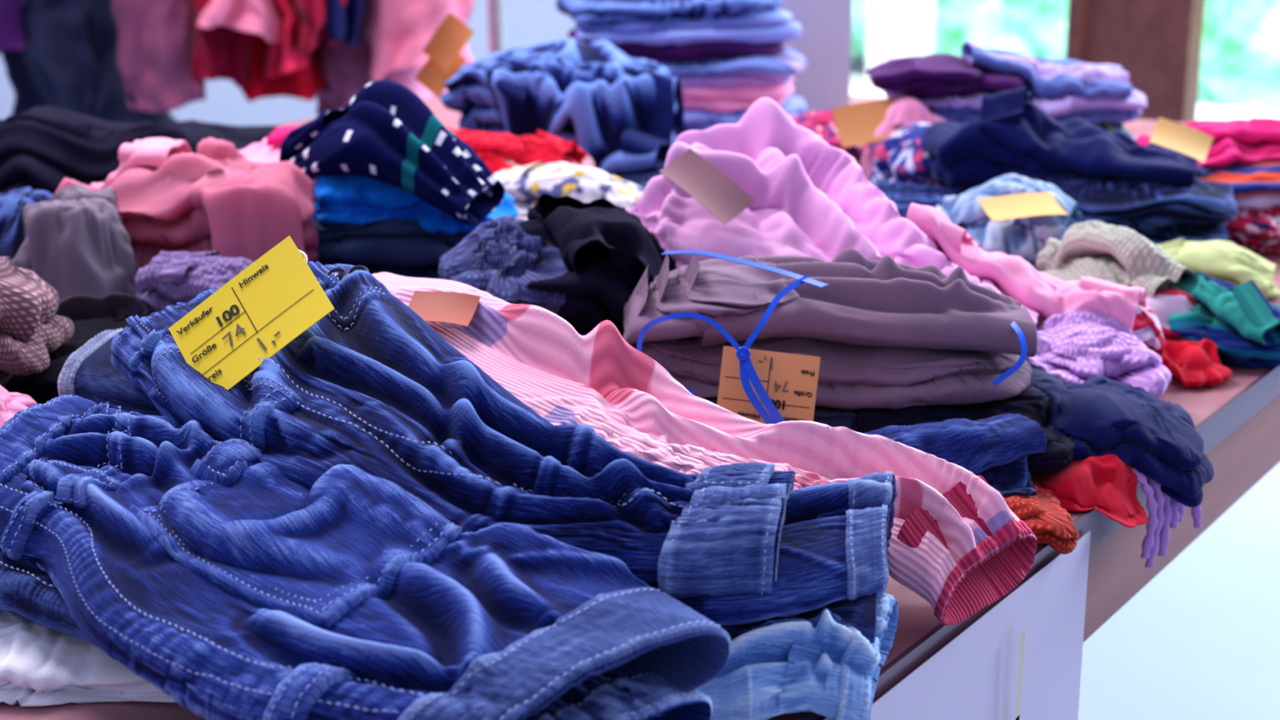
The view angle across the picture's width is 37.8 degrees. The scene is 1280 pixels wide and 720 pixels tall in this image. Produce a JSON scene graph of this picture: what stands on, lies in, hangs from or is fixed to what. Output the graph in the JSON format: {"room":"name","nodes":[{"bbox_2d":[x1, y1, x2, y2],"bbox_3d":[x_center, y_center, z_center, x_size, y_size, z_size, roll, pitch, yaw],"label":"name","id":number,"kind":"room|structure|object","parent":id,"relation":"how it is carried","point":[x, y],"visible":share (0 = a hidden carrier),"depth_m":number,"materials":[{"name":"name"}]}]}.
{"room":"secondhand clothes market","nodes":[
{"label":"secondhand clothes market","id":0,"kind":"room"},
{"bbox_2d":[1077,462,1279,719],"bbox_3d":[0.593,0.842,1.232,7.100,0.050,7.250,10,19,33],"label":"floor","id":1,"kind":"structure","parent":0,"point":[1200,640],"depth_m":2.71,"materials":[{"name":"plastic"}]},
{"bbox_2d":[0,0,576,125],"bbox_3d":[-0.634,-0.528,4.388,0.070,0.875,2.200,10,19,33],"label":"wall","id":2,"kind":"structure","parent":1,"relation":"on","point":[526,22],"depth_m":4.15,"materials":[{"name":"white paint"}]},
{"bbox_2d":[487,0,505,53],"bbox_3d":[-0.785,-0.431,3.073,1.196,1.402,0.499,-2,16,-8],"label":"clothes rack","id":3,"kind":"object","parent":1,"relation":"on","point":[495,8],"visible":0.02,"depth_m":3.11,"materials":[{"name":"metal"}]},
{"bbox_2d":[0,0,29,53],"bbox_3d":[-1.027,-0.778,2.893,0.150,0.615,0.151,10,19,33],"label":"coat","id":4,"kind":"object","parent":3,"relation":"hanging from","point":[12,28],"visible":0.82,"depth_m":2.93,"materials":[{"name":"fabric"}]},
{"bbox_2d":[0,0,100,116],"bbox_3d":[-0.956,-0.721,2.983,0.155,0.774,0.174,10,19,33],"label":"trousers","id":5,"kind":"object","parent":3,"relation":"hanging from","point":[58,68],"visible":0.61,"depth_m":2.99,"materials":[{"name":"fabric"}]},
{"bbox_2d":[88,0,177,123],"bbox_3d":[-0.855,-0.742,3.025,0.134,0.755,0.153,10,19,33],"label":"trousers","id":6,"kind":"object","parent":3,"relation":"hanging from","point":[111,104],"visible":0.34,"depth_m":3.06,"materials":[{"name":"fabric"}]},
{"bbox_2d":[111,0,206,112],"bbox_3d":[-0.780,-0.754,2.983,0.149,0.710,0.132,-11,19,-33],"label":"dress","id":7,"kind":"object","parent":3,"relation":"hanging from","point":[157,46],"visible":0.85,"depth_m":3.02,"materials":[{"name":"fabric"}]},
{"bbox_2d":[185,0,251,88],"bbox_3d":[-0.683,-0.777,2.988,0.140,0.670,0.155,10,19,33],"label":"dress","id":8,"kind":"object","parent":3,"relation":"hanging from","point":[221,51],"visible":0.71,"depth_m":3.01,"materials":[{"name":"fabric"}]},
{"bbox_2d":[196,0,282,43],"bbox_3d":[-0.638,-0.794,2.917,0.132,0.597,0.155,10,19,33],"label":"shirt","id":9,"kind":"object","parent":3,"relation":"hanging from","point":[260,17],"visible":0.94,"depth_m":2.94,"materials":[{"name":"fabric"}]},
{"bbox_2d":[240,32,328,102],"bbox_3d":[-0.597,-0.774,3.025,0.147,0.696,0.148,-7,17,-23],"label":"hanging clothing","id":10,"kind":"object","parent":3,"relation":"hanging from","point":[304,83],"visible":0.34,"depth_m":3.07,"materials":[{"name":"fabric"}]},
{"bbox_2d":[262,0,310,79],"bbox_3d":[-0.579,-0.774,2.966,0.093,0.663,0.150,-3,16,-9],"label":"dress","id":11,"kind":"object","parent":3,"relation":"hanging from","point":[294,59],"visible":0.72,"depth_m":3.00,"materials":[{"name":"fabric"}]},
{"bbox_2d":[280,0,346,58],"bbox_3d":[-0.536,-0.792,2.950,0.143,0.620,0.138,10,19,33],"label":"shirt","id":12,"kind":"object","parent":3,"relation":"hanging from","point":[311,15],"visible":0.67,"depth_m":2.97,"materials":[{"name":"fabric"}]},
{"bbox_2d":[318,0,366,47],"bbox_3d":[-0.488,-0.807,2.987,0.116,0.611,0.156,-9,18,-29],"label":"shirt","id":13,"kind":"object","parent":3,"relation":"hanging from","point":[345,23],"visible":0.71,"depth_m":3.01,"materials":[{"name":"fabric"}]},
{"bbox_2d":[315,0,372,115],"bbox_3d":[-0.498,-0.762,3.082,0.141,0.748,0.147,-14,21,-40],"label":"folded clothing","id":14,"kind":"object","parent":3,"relation":"hanging from","point":[345,68],"visible":0.29,"depth_m":3.10,"materials":[{"name":"fabric"}]},
{"bbox_2d":[381,66,447,99],"bbox_3d":[-0.428,-0.762,3.122,0.167,0.769,0.180,10,19,33],"label":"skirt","id":15,"kind":"object","parent":3,"relation":"hanging from","point":[405,77],"visible":0.09,"depth_m":3.16,"materials":[{"name":"fabric"}]},
{"bbox_2d":[364,0,474,81],"bbox_3d":[-0.366,-0.788,3.030,0.179,0.670,0.161,10,19,33],"label":"dress","id":16,"kind":"object","parent":3,"relation":"hanging from","point":[397,31],"visible":0.73,"depth_m":3.06,"materials":[{"name":"fabric"}]},
{"bbox_2d":[0,94,1279,719],"bbox_3d":[-0.175,0.274,1.773,1.431,0.750,2.400,10,19,33],"label":"market table","id":17,"kind":"object","parent":1,"relation":"on","point":[1237,420],"visible":0.19,"depth_m":1.17,"materials":[{"name":"laminate"}]},
{"bbox_2d":[4,318,128,392],"bbox_3d":[-0.358,0.011,1.231,0.238,0.049,0.216,0,16,0],"label":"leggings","id":18,"kind":"object","parent":17,"relation":"on","point":[91,326],"visible":0.03,"depth_m":1.27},
{"bbox_2d":[0,256,74,388],"bbox_3d":[-0.407,-0.025,1.161,0.091,0.088,0.116,-1,16,-4],"label":"folded clothing","id":19,"kind":"object","parent":18,"relation":"on","point":[30,329],"visible":0.99,"depth_m":1.13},
{"bbox_2d":[18,327,124,404],"bbox_3d":[-0.298,0.004,1.184,0.180,0.044,0.136,0,16,-1],"label":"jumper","id":20,"kind":"object","parent":18,"relation":"on","point":[42,387],"visible":0.17,"depth_m":1.14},
{"bbox_2d":[12,183,147,321],"bbox_3d":[-0.411,-0.059,1.357,0.099,0.116,0.127,-8,18,-28],"label":"jacket","id":21,"kind":"object","parent":17,"relation":"on","point":[77,242],"visible":0.57,"depth_m":1.33,"materials":[{"name":"fabric"}]},
{"bbox_2d":[0,609,176,706],"bbox_3d":[-0.234,0.104,0.931,0.360,0.032,0.242,0,16,1],"label":"folded clothing","id":22,"kind":"object","parent":17,"relation":"on","point":[40,665],"visible":0.02,"depth_m":0.83,"materials":[{"name":"fabric"}]},
{"bbox_2d":[0,105,239,195],"bbox_3d":[-0.533,-0.173,1.738,0.317,0.128,0.217,0,16,2],"label":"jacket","id":23,"kind":"object","parent":17,"relation":"on","point":[41,147],"visible":0.34,"depth_m":1.67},
{"bbox_2d":[53,137,319,268],"bbox_3d":[-0.344,-0.100,1.458,0.204,0.141,0.210,0,16,2],"label":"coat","id":24,"kind":"object","parent":17,"relation":"on","point":[171,197],"visible":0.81,"depth_m":1.40,"materials":[{"name":"fabric"}]},
{"bbox_2d":[128,250,253,315],"bbox_3d":[-0.300,-0.041,1.361,0.137,0.079,0.097,2,16,8],"label":"folded clothing","id":25,"kind":"object","parent":17,"relation":"on","point":[172,277],"visible":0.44,"depth_m":1.33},
{"bbox_2d":[172,120,280,150],"bbox_3d":[-0.378,-0.197,1.913,0.455,0.080,0.332,0,16,1],"label":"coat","id":26,"kind":"object","parent":17,"relation":"on","point":[242,137],"visible":0.03,"depth_m":1.94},
{"bbox_2d":[238,124,315,188],"bbox_3d":[-0.291,-0.148,1.664,0.235,0.121,0.162,-2,16,-5],"label":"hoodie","id":27,"kind":"object","parent":17,"relation":"on","point":[268,150],"visible":0.08,"depth_m":1.64,"materials":[{"name":"fabric"}]},
{"bbox_2d":[0,394,731,719],"bbox_3d":[-0.171,0.092,0.824,0.420,0.090,0.162,12,20,37],"label":"jeans","id":28,"kind":"object","parent":17,"relation":"on","point":[236,588],"visible":0.98,"depth_m":0.77,"materials":[{"name":"fabric"}]},
{"bbox_2d":[0,548,98,647],"bbox_3d":[-0.205,0.107,0.860,0.432,0.049,0.125,10,19,33],"label":"denim","id":29,"kind":"object","parent":28,"relation":"on","point":[27,592],"visible":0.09,"depth_m":0.84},
{"bbox_2d":[438,215,568,315],"bbox_3d":[-0.086,-0.040,1.285,0.118,0.118,0.174,0,16,0],"label":"folded clothing","id":30,"kind":"object","parent":17,"relation":"on","point":[498,259],"visible":0.17,"depth_m":1.24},
{"bbox_2d":[445,128,595,173],"bbox_3d":[-0.140,-0.187,1.860,0.189,0.090,0.127,1,16,2],"label":"sweater","id":31,"kind":"object","parent":17,"relation":"on","point":[499,151],"visible":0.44,"depth_m":1.82,"materials":[{"name":"fabric"}]},
{"bbox_2d":[440,37,684,175],"bbox_3d":[-0.080,-0.270,2.023,0.271,0.159,0.224,3,16,12],"label":"jeans","id":32,"kind":"object","parent":17,"relation":"on","point":[623,111],"visible":0.77,"depth_m":1.94,"materials":[{"name":"blue fabric"}]},
{"bbox_2d":[414,53,466,97],"bbox_3d":[-0.210,-0.306,1.969,0.057,0.060,0.014,0,16,1],"label":"paper label","id":33,"kind":"object","parent":32,"relation":"on","point":[432,76],"visible":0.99,"depth_m":1.97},
{"bbox_2d":[422,12,475,71],"bbox_3d":[-0.200,-0.333,1.951,0.057,0.060,0.014,0,16,2],"label":"paper label","id":34,"kind":"object","parent":32,"relation":"on","point":[452,34],"visible":1,"depth_m":1.95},
{"bbox_2d":[493,161,644,220],"bbox_3d":[-0.067,-0.134,1.682,0.186,0.084,0.147,3,16,11],"label":"dress","id":35,"kind":"object","parent":17,"relation":"on","point":[526,184],"visible":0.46,"depth_m":1.65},
{"bbox_2d":[518,193,675,344],"bbox_3d":[-0.024,-0.046,1.280,0.123,0.133,0.177,-1,16,-2],"label":"trousers","id":36,"kind":"object","parent":17,"relation":"on","point":[606,249],"visible":0.48,"depth_m":1.22,"materials":[{"name":"fabric"}]},
{"bbox_2d":[612,169,662,189],"bbox_3d":[0.101,-0.172,1.883,0.285,0.049,0.217,0,16,1],"label":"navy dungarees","id":37,"kind":"object","parent":17,"relation":"on","point":[641,180],"visible":0.05,"depth_m":1.90,"materials":[{"name":"fabric"}]},
{"bbox_2d":[672,128,688,142],"bbox_3d":[0.058,-0.288,2.311,0.280,0.038,0.232,2,16,7],"label":"sweater","id":38,"kind":"object","parent":17,"relation":"on","point":[677,132],"visible":0.02,"depth_m":2.21,"materials":[{"name":"fabric"}]},
{"bbox_2d":[672,93,807,130],"bbox_3d":[0.067,-0.313,2.301,0.277,0.048,0.224,1,16,5],"label":"polo shirt","id":39,"kind":"object","parent":38,"relation":"on","point":[793,105],"visible":0.1,"depth_m":2.20,"materials":[{"name":"fabric"}]},
{"bbox_2d":[681,75,794,112],"bbox_3d":[0.050,-0.339,2.293,0.279,0.050,0.216,0,16,-1],"label":"shirt","id":40,"kind":"object","parent":39,"relation":"on","point":[722,99],"visible":0.15,"depth_m":2.20,"materials":[{"name":"pink fabric"}]},
{"bbox_2d":[656,46,807,86],"bbox_3d":[0.058,-0.365,2.286,0.285,0.046,0.235,0,16,0],"label":"striped shirt","id":41,"kind":"object","parent":40,"relation":"on","point":[781,68],"visible":0.29,"depth_m":2.19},
{"bbox_2d":[567,27,784,62],"bbox_3d":[0.043,-0.390,2.279,0.261,0.043,0.216,-2,16,-7],"label":"folded clothing","id":42,"kind":"object","parent":41,"relation":"on","point":[698,52],"visible":0.24,"depth_m":2.19,"materials":[{"name":"fabric"}]},
{"bbox_2d":[575,8,801,45],"bbox_3d":[0.057,-0.415,2.271,0.270,0.046,0.222,0,16,-1],"label":"shirt","id":43,"kind":"object","parent":42,"relation":"on","point":[771,26],"visible":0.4,"depth_m":2.18,"materials":[{"name":"fabric"}]},
{"bbox_2d":[555,0,783,25],"bbox_3d":[0.036,-0.436,2.263,0.266,0.042,0.223,-3,16,-10],"label":"jeans","id":44,"kind":"object","parent":43,"relation":"on","point":[587,12],"visible":0.99,"depth_m":2.17,"materials":[{"name":"fabric"}]},
{"bbox_2d":[372,271,1037,625],"bbox_3d":[-0.008,0.041,0.991,0.420,0.115,0.128,10,19,33],"label":"trousers","id":45,"kind":"object","parent":17,"relation":"on","point":[956,542],"visible":0.52,"depth_m":0.94,"materials":[{"name":"fabric"}]},
{"bbox_2d":[408,290,480,326],"bbox_3d":[-0.112,-0.029,1.046,0.039,0.012,0.033,2,16,8],"label":"paper label","id":46,"kind":"object","parent":45,"relation":"on","point":[446,307],"visible":0.86,"depth_m":1.05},
{"bbox_2d":[695,592,898,719],"bbox_3d":[-0.006,0.124,0.839,0.229,0.054,0.130,4,16,14],"label":"jeans","id":47,"kind":"object","parent":17,"relation":"on","point":[829,669],"visible":0.34,"depth_m":0.79,"materials":[{"name":"fabric"}]},
{"bbox_2d":[720,592,877,643],"bbox_3d":[0.017,0.107,0.852,0.181,0.034,0.123,2,16,8],"label":"jeans","id":48,"kind":"object","parent":47,"relation":"on","point":[860,613],"visible":0.21,"depth_m":0.81,"materials":[{"name":"blue fabric"}]},
{"bbox_2d":[111,261,897,626],"bbox_3d":[-0.088,0.033,0.906,0.439,0.113,0.199,10,19,33],"label":"jeans","id":49,"kind":"object","parent":48,"relation":"on","point":[371,386],"visible":0.87,"depth_m":0.84,"materials":[{"name":"fabric"}]},
{"bbox_2d":[57,328,162,416],"bbox_3d":[-0.273,0.008,1.043,0.134,0.034,0.072,10,19,33],"label":"jeans","id":50,"kind":"object","parent":49,"relation":"on","point":[89,373],"visible":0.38,"depth_m":1.03,"materials":[{"name":"blue fabric"}]},
{"bbox_2d":[168,235,334,390],"bbox_3d":[-0.189,-0.021,0.924,0.069,0.072,0.073,-9,18,-29],"label":"price tag","id":51,"kind":"object","parent":49,"relation":"on","point":[277,297],"visible":1,"depth_m":0.92,"materials":[{"name":"paper"}]},
{"bbox_2d":[776,0,852,114],"bbox_3d":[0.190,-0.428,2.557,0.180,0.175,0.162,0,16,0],"label":"wall","id":52,"kind":"structure","parent":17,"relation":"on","point":[824,39],"depth_m":2.48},
{"bbox_2d":[790,106,867,168],"bbox_3d":[0.222,-0.223,1.983,0.170,0.091,0.160,2,16,7],"label":"shirt","id":53,"kind":"object","parent":17,"relation":"on","point":[822,123],"visible":0.06,"depth_m":1.94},
{"bbox_2d":[703,356,1067,430],"bbox_3d":[0.124,0.026,1.173,0.296,0.051,0.174,0,16,-1],"label":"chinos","id":54,"kind":"object","parent":17,"relation":"on","point":[833,417],"visible":0.09,"depth_m":1.11,"materials":[{"name":"fabric"}]},
{"bbox_2d":[622,248,1037,409],"bbox_3d":[0.115,-0.028,1.159,0.258,0.082,0.138,2,16,7],"label":"folded clothing","id":55,"kind":"object","parent":54,"relation":"on","point":[885,333],"visible":0.85,"depth_m":1.11,"materials":[{"name":"fabric"}]},
{"bbox_2d":[636,250,1026,424],"bbox_3d":[0.108,-0.009,1.101,0.232,0.082,0.120,5,16,16],"label":"ribbon","id":56,"kind":"object","parent":55,"relation":"attached to","point":[747,371],"visible":0.94,"depth_m":1.07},
{"bbox_2d":[716,346,820,423],"bbox_3d":[0.073,0.017,1.074,0.060,0.048,0.012,1,16,5],"label":"price tag","id":57,"kind":"object","parent":56,"relation":"attached to","point":[790,380],"visible":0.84,"depth_m":1.07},
{"bbox_2d":[870,122,941,186],"bbox_3d":[0.300,-0.181,1.819,0.146,0.101,0.140,-1,16,-3],"label":"floral dress","id":58,"kind":"object","parent":17,"relation":"on","point":[903,157],"visible":0.21,"depth_m":1.79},
{"bbox_2d":[859,97,946,182],"bbox_3d":[0.266,-0.218,1.892,0.096,0.097,0.094,10,19,33],"label":"vest","id":59,"kind":"object","parent":58,"relation":"on","point":[904,112],"visible":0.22,"depth_m":1.87,"materials":[{"name":"fabric"}]},
{"bbox_2d":[831,96,905,147],"bbox_3d":[0.235,-0.239,1.874,0.080,0.046,0.037,-1,16,-4],"label":"label","id":60,"kind":"object","parent":59,"relation":"attached to","point":[856,124],"visible":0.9,"depth_m":1.88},
{"bbox_2d":[871,182,949,218],"bbox_3d":[0.254,-0.133,1.728,0.191,0.056,0.149,-1,16,-2],"label":"jeans","id":61,"kind":"object","parent":17,"relation":"on","point":[903,194],"visible":0.13,"depth_m":1.72,"materials":[{"name":"fabric"}]},
{"bbox_2d":[850,384,1075,474],"bbox_3d":[0.186,0.033,1.123,0.138,0.033,0.141,-1,16,-3],"label":"trousers","id":62,"kind":"object","parent":17,"relation":"on","point":[1058,453],"visible":0.35,"depth_m":1.10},
{"bbox_2d":[870,530,1090,719],"bbox_3d":[0.173,0.347,0.993,0.008,0.450,0.298,10,19,33],"label":"panel","id":63,"kind":"object","parent":17,"relation":"attached to","point":[1021,660],"visible":0.98,"depth_m":0.98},
{"bbox_2d":[976,455,1036,497],"bbox_3d":[0.168,0.063,1.068,0.116,0.038,0.080,0,16,-1],"label":"trousers","id":64,"kind":"object","parent":17,"relation":"on","point":[1013,477],"visible":0.22,"depth_m":1.05,"materials":[{"name":"fabric"}]},
{"bbox_2d":[863,413,1046,475],"bbox_3d":[0.175,0.051,1.058,0.102,0.033,0.046,-6,17,-20],"label":"denim","id":65,"kind":"object","parent":64,"relation":"on","point":[977,446],"visible":0.63,"depth_m":1.05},
{"bbox_2d":[906,203,1146,333],"bbox_3d":[0.267,-0.051,1.314,0.193,0.123,0.160,0,16,0],"label":"folded clothing","id":66,"kind":"object","parent":17,"relation":"on","point":[1042,293],"visible":0.41,"depth_m":1.28,"materials":[{"name":"fabric"}]},
{"bbox_2d":[1131,304,1165,349],"bbox_3d":[0.322,-0.030,1.313,0.087,0.036,0.095,-1,16,-4],"label":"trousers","id":67,"kind":"object","parent":66,"relation":"on","point":[1147,327],"visible":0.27,"depth_m":1.28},
{"bbox_2d":[1003,484,1079,554],"bbox_3d":[0.202,0.086,1.030,0.072,0.024,0.070,0,16,-1],"label":"folded clothing","id":68,"kind":"object","parent":17,"relation":"on","point":[1052,526],"visible":0.47,"depth_m":1.01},
{"bbox_2d":[924,86,1198,195],"bbox_3d":[0.392,-0.194,1.748,0.253,0.133,0.166,4,16,15],"label":"folded clothing","id":69,"kind":"object","parent":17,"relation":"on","point":[1011,134],"visible":0.82,"depth_m":1.69,"materials":[{"name":"fabric"}]},
{"bbox_2d":[1031,453,1148,528],"bbox_3d":[0.257,0.073,1.082,0.072,0.035,0.063,-1,16,-3],"label":"folded clothing","id":70,"kind":"object","parent":17,"relation":"on","point":[1105,484],"visible":0.76,"depth_m":1.07,"materials":[{"name":"fabric"}]},
{"bbox_2d":[1027,310,1171,399],"bbox_3d":[0.298,0.001,1.248,0.110,0.059,0.115,2,16,8],"label":"sweater","id":71,"kind":"object","parent":17,"relation":"on","point":[1073,347],"visible":0.62,"depth_m":1.22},
{"bbox_2d":[625,97,1038,324],"bbox_3d":[0.131,-0.092,1.307,0.316,0.158,0.189,10,19,33],"label":"jacket","id":72,"kind":"object","parent":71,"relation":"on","point":[811,197],"visible":0.45,"depth_m":1.29,"materials":[{"name":"fabric"}]},
{"bbox_2d":[658,148,754,224],"bbox_3d":[0.045,-0.118,1.269,0.058,0.044,0.032,10,19,33],"label":"paper label","id":73,"kind":"object","parent":72,"relation":"on","point":[691,172],"visible":1,"depth_m":1.27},
{"bbox_2d":[1035,220,1195,350],"bbox_3d":[0.359,-0.061,1.420,0.117,0.086,0.133,0,16,1],"label":"folded clothing","id":74,"kind":"object","parent":17,"relation":"on","point":[1100,250],"visible":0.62,"depth_m":1.39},
{"bbox_2d":[1030,376,1213,507],"bbox_3d":[0.286,0.045,1.143,0.122,0.064,0.120,-2,16,-6],"label":"shirt","id":75,"kind":"object","parent":17,"relation":"on","point":[1157,437],"visible":0.77,"depth_m":1.10,"materials":[{"name":"fabric"}]},
{"bbox_2d":[1131,466,1202,568],"bbox_3d":[0.279,0.076,1.130,0.131,0.079,0.082,2,16,8],"label":"scarf","id":76,"kind":"object","parent":17,"relation":"on","point":[1163,510],"visible":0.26,"depth_m":1.10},
{"bbox_2d":[1103,218,1234,244],"bbox_3d":[0.419,-0.122,1.694,0.232,0.055,0.164,0,16,-1],"label":"jeans","id":77,"kind":"object","parent":17,"relation":"on","point":[1189,232],"visible":0.09,"depth_m":1.64,"materials":[{"name":"fabric"}]},
{"bbox_2d":[1043,166,1239,226],"bbox_3d":[0.437,-0.152,1.691,0.202,0.043,0.147,1,16,5],"label":"jeans","id":78,"kind":"object","parent":77,"relation":"on","point":[1103,198],"visible":0.52,"depth_m":1.64,"materials":[{"name":"fabric"}]},
{"bbox_2d":[1149,116,1213,163],"bbox_3d":[0.475,-0.193,1.637,0.054,0.035,0.030,5,16,16],"label":"paper label","id":79,"kind":"object","parent":78,"relation":"on","point":[1195,144],"visible":1,"depth_m":1.64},
{"bbox_2d":[1145,288,1197,341],"bbox_3d":[0.384,-0.035,1.381,0.081,0.040,0.086,1,16,5],"label":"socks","id":80,"kind":"object","parent":17,"relation":"on","point":[1166,302],"visible":0.35,"depth_m":1.35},
{"bbox_2d":[1153,338,1231,387],"bbox_3d":[0.390,0.001,1.314,0.047,0.023,0.064,0,16,-1],"label":"clothing","id":81,"kind":"object","parent":17,"relation":"on","point":[1196,364],"visible":0.93,"depth_m":1.30,"materials":[{"name":"fabric"}]},
{"bbox_2d":[1155,238,1279,298],"bbox_3d":[0.473,-0.081,1.566,0.125,0.044,0.096,3,16,12],"label":"folded clothing","id":82,"kind":"object","parent":17,"relation":"on","point":[1224,260],"visible":0.59,"depth_m":1.53,"materials":[{"name":"fabric"}]},
{"bbox_2d":[1168,271,1279,368],"bbox_3d":[0.430,-0.034,1.372,0.105,0.062,0.115,-1,16,-3],"label":"clothes","id":83,"kind":"object","parent":17,"relation":"on","point":[1244,326],"visible":0.78,"depth_m":1.34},
{"bbox_2d":[1224,204,1279,253],"bbox_3d":[0.579,-0.138,1.759,0.216,0.050,0.175,0,16,1],"label":"sweater","id":84,"kind":"object","parent":17,"relation":"on","point":[1255,230],"visible":0.13,"depth_m":1.70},
{"bbox_2d":[1197,160,1279,209],"bbox_3d":[0.589,-0.175,1.759,0.206,0.050,0.154,-1,16,-3],"label":"striped sweater","id":85,"kind":"object","parent":84,"relation":"on","point":[1255,185],"visible":0.3,"depth_m":1.71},
{"bbox_2d":[1135,116,1279,168],"bbox_3d":[0.571,-0.207,1.784,0.209,0.052,0.136,0,16,0],"label":"shirt","id":86,"kind":"object","parent":85,"relation":"on","point":[1254,140],"visible":0.5,"depth_m":1.75,"materials":[{"name":"fabric"}]},
{"bbox_3d":[-0.196,-0.059,1.481,0.253,0.048,0.241,10,19,33],"label":"shirt","id":87,"kind":"object","parent":17,"relation":"on","visible":0},
{"bbox_2d":[320,260,439,278],"bbox_3d":[-0.225,-0.095,1.532,0.221,0.037,0.172,0,16,1],"label":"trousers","id":88,"kind":"object","parent":87,"relation":"on","point":[427,271],"visible":0.02,"depth_m":1.46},
{"bbox_2d":[309,215,470,266],"bbox_3d":[-0.211,-0.112,1.506,0.218,0.044,0.165,-1,16,-2],"label":"trousers","id":89,"kind":"object","parent":88,"relation":"on","point":[390,242],"visible":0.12,"depth_m":1.44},
{"bbox_2d":[313,173,518,235],"bbox_3d":[-0.177,-0.133,1.470,0.162,0.054,0.093,-1,16,-3],"label":"folded clothing","id":90,"kind":"object","parent":89,"relation":"on","point":[343,198],"visible":0.57,"depth_m":1.44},
{"bbox_3d":[-0.419,-0.079,1.534,0.370,0.058,0.371,10,19,33],"label":"sweatshirt","id":91,"kind":"object","parent":17,"relation":"on","visible":0},
{"bbox_2d":[0,186,53,260],"bbox_3d":[-0.485,-0.095,1.446,0.157,0.079,0.194,-1,16,-3],"label":"denim jacket","id":92,"kind":"object","parent":91,"relation":"on","point":[12,232],"visible":0.1,"depth_m":1.39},
{"bbox_3d":[-0.369,0.056,1.054,0.151,0.059,0.137,10,19,33],"label":"cardigan","id":93,"kind":"object","parent":17,"relation":"on","visible":0},
{"bbox_2d":[0,385,37,428],"bbox_3d":[-0.359,0.030,1.034,0.058,0.043,0.073,0,16,-1],"label":"bodysuit","id":94,"kind":"object","parent":93,"relation":"on","point":[11,403],"visible":0.33,"depth_m":1.03,"materials":[{"name":"fabric"}]},
{"bbox_3d":[0.387,-0.202,1.988,0.286,0.048,0.235,10,19,33],"label":"floral blouse","id":95,"kind":"object","parent":17,"relation":"on","visible":0},
{"bbox_3d":[0.395,-0.228,1.981,0.293,0.049,0.251,10,19,33],"label":"polo shirt","id":96,"kind":"object","parent":95,"relation":"on","visible":0},
{"bbox_2d":[1093,122,1132,137],"bbox_3d":[0.386,-0.252,1.970,0.264,0.043,0.186,-1,16,-4],"label":"striped shirt","id":97,"kind":"object","parent":96,"relation":"on","point":[1108,126],"visible":0.05,"depth_m":1.92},
{"bbox_2d":[883,81,1147,124],"bbox_3d":[0.394,-0.278,1.971,0.262,0.045,0.179,-2,16,-8],"label":"striped shirt","id":98,"kind":"object","parent":97,"relation":"on","point":[1064,107],"visible":0.26,"depth_m":1.90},
{"bbox_2d":[884,55,1026,99],"bbox_3d":[0.326,-0.299,1.966,0.144,0.037,0.177,-1,16,-4],"label":"jumper","id":99,"kind":"object","parent":98,"relation":"on","point":[988,82],"visible":0.37,"depth_m":1.89,"materials":[{"name":"fabric"}]},
{"bbox_2d":[866,53,983,92],"bbox_3d":[0.294,-0.297,1.922,0.116,0.035,0.123,1,16,3],"label":"folded clothing","id":100,"kind":"object","parent":99,"relation":"on","point":[902,75],"visible":1,"depth_m":1.88,"materials":[{"name":"fabric"}]},
{"bbox_2d":[960,40,1132,99],"bbox_3d":[0.421,-0.299,1.935,0.167,0.062,0.090,1,16,3],"label":"folded clothing","id":101,"kind":"object","parent":98,"relation":"on","point":[1049,77],"visible":0.99,"depth_m":1.90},
{"bbox_3d":[0.303,-0.065,1.539,0.187,0.028,0.174,10,19,33],"label":"leggings","id":102,"kind":"object","parent":17,"relation":"on","visible":0},
{"bbox_2d":[935,173,1082,271],"bbox_3d":[0.313,-0.111,1.559,0.153,0.089,0.119,3,16,10],"label":"denim jacket","id":103,"kind":"object","parent":102,"relation":"on","point":[1024,237],"visible":0.39,"depth_m":1.52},
{"bbox_2d":[977,192,1068,221],"bbox_3d":[0.305,-0.122,1.487,0.061,0.014,0.044,-2,16,-5],"label":"paper label","id":104,"kind":"object","parent":103,"relation":"attached to","point":[1011,206],"visible":1,"depth_m":1.49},
{"bbox_3d":[-0.340,-0.101,1.465,0.255,0.141,0.203,10,19,33],"label":"coat","id":105,"kind":"object","parent":17,"relation":"on","visible":0},
{"bbox_2d":[279,80,505,226],"bbox_3d":[-0.201,-0.160,1.454,0.229,0.110,0.089,10,19,33],"label":"hooded jacket","id":106,"kind":"object","parent":105,"relation":"on","point":[386,133],"visible":0.89,"depth_m":1.41,"materials":[{"name":"fabric"}]},
{"bbox_3d":[2.655,-1.266,3.641,6.950,2.700,0.150,10,19,33],"label":"wall","id":107,"kind":"structure","parent":0,"visible":0},
{"bbox_2d":[1064,0,1133,72],"bbox_3d":[0.746,-1.417,4.876,1.210,2.280,0.130,10,19,33],"label":"window frame","id":108,"kind":"structure","parent":107,"relation":"in","point":[1098,32],"depth_m":4.70,"materials":[{"name":"brown wood"}]},
{"bbox_2d":[1128,0,1205,123],"bbox_3d":[1.841,-1.214,4.157,1.440,2.280,0.130,10,19,33],"label":"window frame","id":109,"kind":"structure","parent":107,"relation":"in","point":[1166,36],"depth_m":4.63,"materials":[{"name":"brown wood"}]},
{"label":"outside","id":110,"kind":"structure","parent":0,"visible":0},
{"bbox_2d":[849,52,1279,119],"bbox_3d":[4.047,-1.168,8.600,15.000,0.060,9.240,10,19,33],"label":"ground","id":111,"kind":"structure","parent":110,"point":[1206,111],"depth_m":8.33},
{"bbox_2d":[865,0,935,91],"bbox_3d":[1.240,-2.509,8.601,0.250,2.600,0.200,10,19,33],"label":"post","id":112,"kind":"object","parent":111,"relation":"on","point":[897,28],"visible":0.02,"depth_m":8.79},
{"bbox_2d":[850,0,1279,109],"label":"window","id":113,"kind":"structure","parent":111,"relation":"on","point":[1240,62],"depth_m":8.45,"materials":[{"name":"glass"}]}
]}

